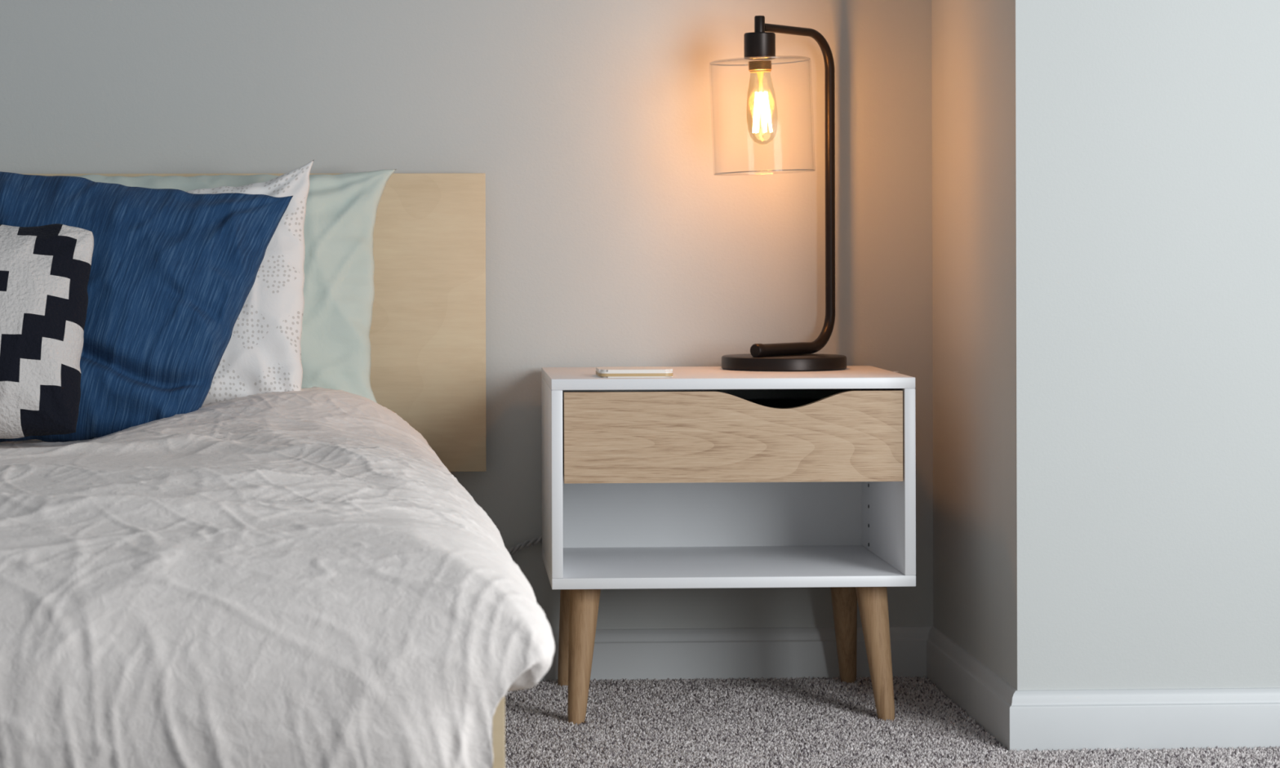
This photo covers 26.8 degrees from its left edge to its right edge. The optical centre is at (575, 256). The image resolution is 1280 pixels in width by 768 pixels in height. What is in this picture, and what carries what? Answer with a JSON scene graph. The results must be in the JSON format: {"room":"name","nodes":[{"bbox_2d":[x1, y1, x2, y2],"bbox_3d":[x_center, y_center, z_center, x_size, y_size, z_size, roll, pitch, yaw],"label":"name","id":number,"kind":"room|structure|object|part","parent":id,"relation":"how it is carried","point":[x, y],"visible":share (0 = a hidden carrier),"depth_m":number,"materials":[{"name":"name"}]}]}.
{"room":"bedroom","nodes":[
{"label":"bedroom","id":0,"kind":"room"},
{"bbox_2d":[0,0,933,630],"bbox_3d":[-1.075,-0.544,4.144,3.449,2.406,0.120,0,0,-3],"label":"wall","id":1,"kind":"structure","parent":0,"point":[637,215],"depth_m":4.14,"materials":[{"name":"paint"}]},
{"bbox_2d":[507,535,542,555],"bbox_3d":[-0.040,0.503,4.120,0.191,0.157,0.013,0,0,-4],"label":"power cord","id":2,"kind":"object","parent":1,"relation":"attached to","point":[519,547],"visible":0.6,"depth_m":4.12,"materials":[{"name":"plastic"}]},
{"bbox_2d":[539,626,932,681],"bbox_3d":[-1.119,0.618,4.075,3.349,0.082,0.013,0,0,-3],"label":"baseboard","id":3,"kind":"structure","parent":1,"relation":"attached to","point":[651,654],"depth_m":4.13,"materials":[{"name":"paint"}]},
{"bbox_2d":[931,0,1001,678],"bbox_3d":[0.612,-0.549,3.906,0.100,2.406,0.515,0,0,-3],"label":"wall","id":4,"kind":"structure","parent":0,"point":[966,33],"depth_m":3.88,"materials":[{"name":"paint"}]},
{"bbox_2d":[926,626,1017,751],"bbox_3d":[0.562,0.614,3.847,0.013,0.082,0.628,0,0,-3],"label":"baseboard","id":5,"kind":"structure","parent":4,"relation":"attached to","point":[985,696],"depth_m":3.81,"materials":[{"name":"paint"}]},
{"bbox_2d":[1000,0,1279,690],"bbox_3d":[1.502,-0.551,3.641,1.851,2.406,0.100,0,0,-3],"label":"wall","id":6,"kind":"structure","parent":0,"point":[1140,140],"depth_m":3.56,"materials":[{"name":"paint"}]},
{"bbox_2d":[1009,687,1279,751],"bbox_3d":[1.501,0.611,3.584,1.864,0.082,0.013,0,0,-3],"label":"baseboard","id":7,"kind":"structure","parent":6,"relation":"attached to","point":[1041,720],"depth_m":3.54,"materials":[{"name":"paint"}]},
{"bbox_3d":[-0.088,0.681,1.888,5.200,0.050,4.720,0,0,-3],"label":"floor","id":8,"kind":"structure","parent":0,"visible":0},
{"bbox_2d":[22,173,505,767],"bbox_3d":[-0.897,0.267,3.028,1.620,0.782,2.074,0,0,-3],"label":"bed","id":9,"kind":"object","parent":8,"relation":"on","point":[428,330],"visible":0.12,"depth_m":4.07,"materials":[{"name":"brown wood"}]},
{"bbox_3d":[-0.947,0.103,4.052,1.620,0.453,0.024,0,0,-3],"label":"headboard","id":10,"kind":"part","parent":9,"relation":"part of","materials":[{"name":"brown wood"}]},
{"bbox_2d":[0,386,555,767],"bbox_3d":[-0.936,0.374,2.943,1.768,0.371,2.104,0,0,-3],"label":"duvet","id":11,"kind":"object","parent":9,"relation":"on","point":[290,579],"visible":0.96,"depth_m":2.05,"materials":[{"name":"fabric"}]},
{"bbox_2d":[0,223,93,438],"bbox_3d":[-0.802,0.100,3.519,0.322,0.286,0.161,0,0,-3],"label":"cushion","id":12,"kind":"object","parent":11,"relation":"on","point":[45,270],"visible":1,"depth_m":3.49,"materials":[{"name":"white fabric"}]},
{"bbox_2d":[0,171,293,442],"bbox_3d":[-0.670,0.054,3.661,0.558,0.399,0.193,0,0,-3],"label":"pillow","id":13,"kind":"object","parent":11,"relation":"on","point":[173,273],"visible":0.7,"depth_m":3.64,"materials":[{"name":"blue fabric"}]},
{"bbox_2d":[76,168,396,403],"bbox_3d":[-0.637,0.053,3.930,0.750,0.364,0.161,0,0,-3],"label":"pillow","id":14,"kind":"object","parent":11,"relation":"on","point":[341,209],"visible":0.26,"depth_m":3.94,"materials":[{"name":"green fabric"}]},
{"bbox_2d":[186,160,314,404],"bbox_3d":[-0.642,0.051,3.804,0.536,0.379,0.149,0,0,-3],"label":"pillow","id":15,"kind":"object","parent":11,"relation":"on","point":[262,354],"visible":0.3,"depth_m":3.79,"materials":[{"name":"fabric"}]},
{"bbox_3d":[-0.851,0.470,2.004,1.595,0.285,0.025,0,0,-3],"label":"footboard","id":16,"kind":"part","parent":9,"relation":"part of","materials":[{"name":"brown wood"}]},
{"bbox_2d":[541,365,915,724],"bbox_3d":[0.213,0.413,3.924,0.511,0.489,0.398,0,0,-3],"label":"nightstand","id":17,"kind":"object","parent":8,"relation":"on","point":[696,477],"visible":0.99,"depth_m":3.75,"materials":[{"name":"white laminate"}]},
{"bbox_3d":[-0.035,0.316,3.912,0.016,0.260,0.398,0,0,-3],"label":"panel","id":18,"kind":"part","parent":17,"relation":"part of","materials":[{"name":"white laminate"}]},
{"bbox_3d":[-0.002,0.557,4.061,0.050,0.202,0.067,0,0,-3],"label":"leg","id":19,"kind":"part","parent":17,"relation":"part of","materials":[{"name":"brown wood"}]},
{"bbox_3d":[0.012,0.557,3.773,0.049,0.200,0.058,0,0,-3],"label":"leg","id":20,"kind":"part","parent":17,"relation":"part of","materials":[{"name":"brown wood"}]},
{"bbox_2d":[595,366,673,377],"bbox_3d":[0.082,0.164,3.803,0.104,0.011,0.101,0,0,-3],"label":"phone","id":21,"kind":"object","parent":17,"relation":"on","point":[607,371],"visible":1,"depth_m":3.75,"materials":[{"name":"white plastic"}]},
{"bbox_3d":[0.201,0.315,4.117,0.476,0.260,0.006,0,0,-3],"label":"panel","id":22,"kind":"part","parent":17,"relation":"part of","materials":[{"name":"white wood"}]},
{"bbox_3d":[0.210,0.177,3.923,0.507,0.016,0.398,0,0,-3],"label":"panel","id":23,"kind":"part","parent":17,"relation":"part of","materials":[{"name":"white laminate"}]},
{"bbox_3d":[0.210,0.453,3.923,0.507,0.016,0.398,0,0,-3],"label":"panel","id":24,"kind":"part","parent":17,"relation":"part of","materials":[{"name":"white laminate"}]},
{"bbox_3d":[0.219,0.251,3.735,0.472,0.126,0.016,0,0,-3],"label":"drawer","id":25,"kind":"part","parent":17,"relation":"part of","materials":[{"name":"brown wood"}]},
{"bbox_2d":[721,15,846,371],"bbox_3d":[0.300,-0.093,4.014,0.209,0.524,0.221,0,0,-3],"label":"table lamp","id":26,"kind":"object","parent":17,"relation":"on","point":[759,46],"visible":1,"depth_m":4.00,"materials":[{"name":"brown metal"}]},
{"bbox_2d":[743,31,775,60],"bbox_3d":[0.272,-0.311,3.978,0.046,0.038,0.046,0,0,-3],"label":"socket","id":27,"kind":"object","parent":26,"relation":"attached to","point":[757,46],"depth_m":3.96,"materials":[{"name":"brown metal"}]},
{"bbox_3d":[0.332,-0.098,4.050,0.019,0.494,0.199,0,0,39],"label":"stem","id":28,"kind":"part","parent":26,"relation":"part of","materials":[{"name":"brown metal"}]},
{"bbox_3d":[0.405,0.556,4.080,0.048,0.201,0.067,0,0,-3],"label":"leg","id":29,"kind":"part","parent":17,"relation":"part of","materials":[{"name":"brown wood"}]},
{"bbox_3d":[0.421,0.556,3.792,0.052,0.200,0.058,0,0,-3],"label":"leg","id":30,"kind":"part","parent":17,"relation":"part of","materials":[{"name":"brown wood"}]},
{"bbox_3d":[0.455,0.314,3.935,0.016,0.260,0.398,0,0,-3],"label":"panel","id":31,"kind":"part","parent":17,"relation":"part of","materials":[{"name":"white laminate"}]},
{"bbox_2d":[504,675,1279,767],"bbox_3d":[0.415,0.651,3.697,1.226,0.008,0.897,0,0,-3],"label":"carpet","id":32,"kind":"structure","parent":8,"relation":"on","point":[797,722],"depth_m":3.67,"materials":[{"name":"grey carpet"}]}
]}

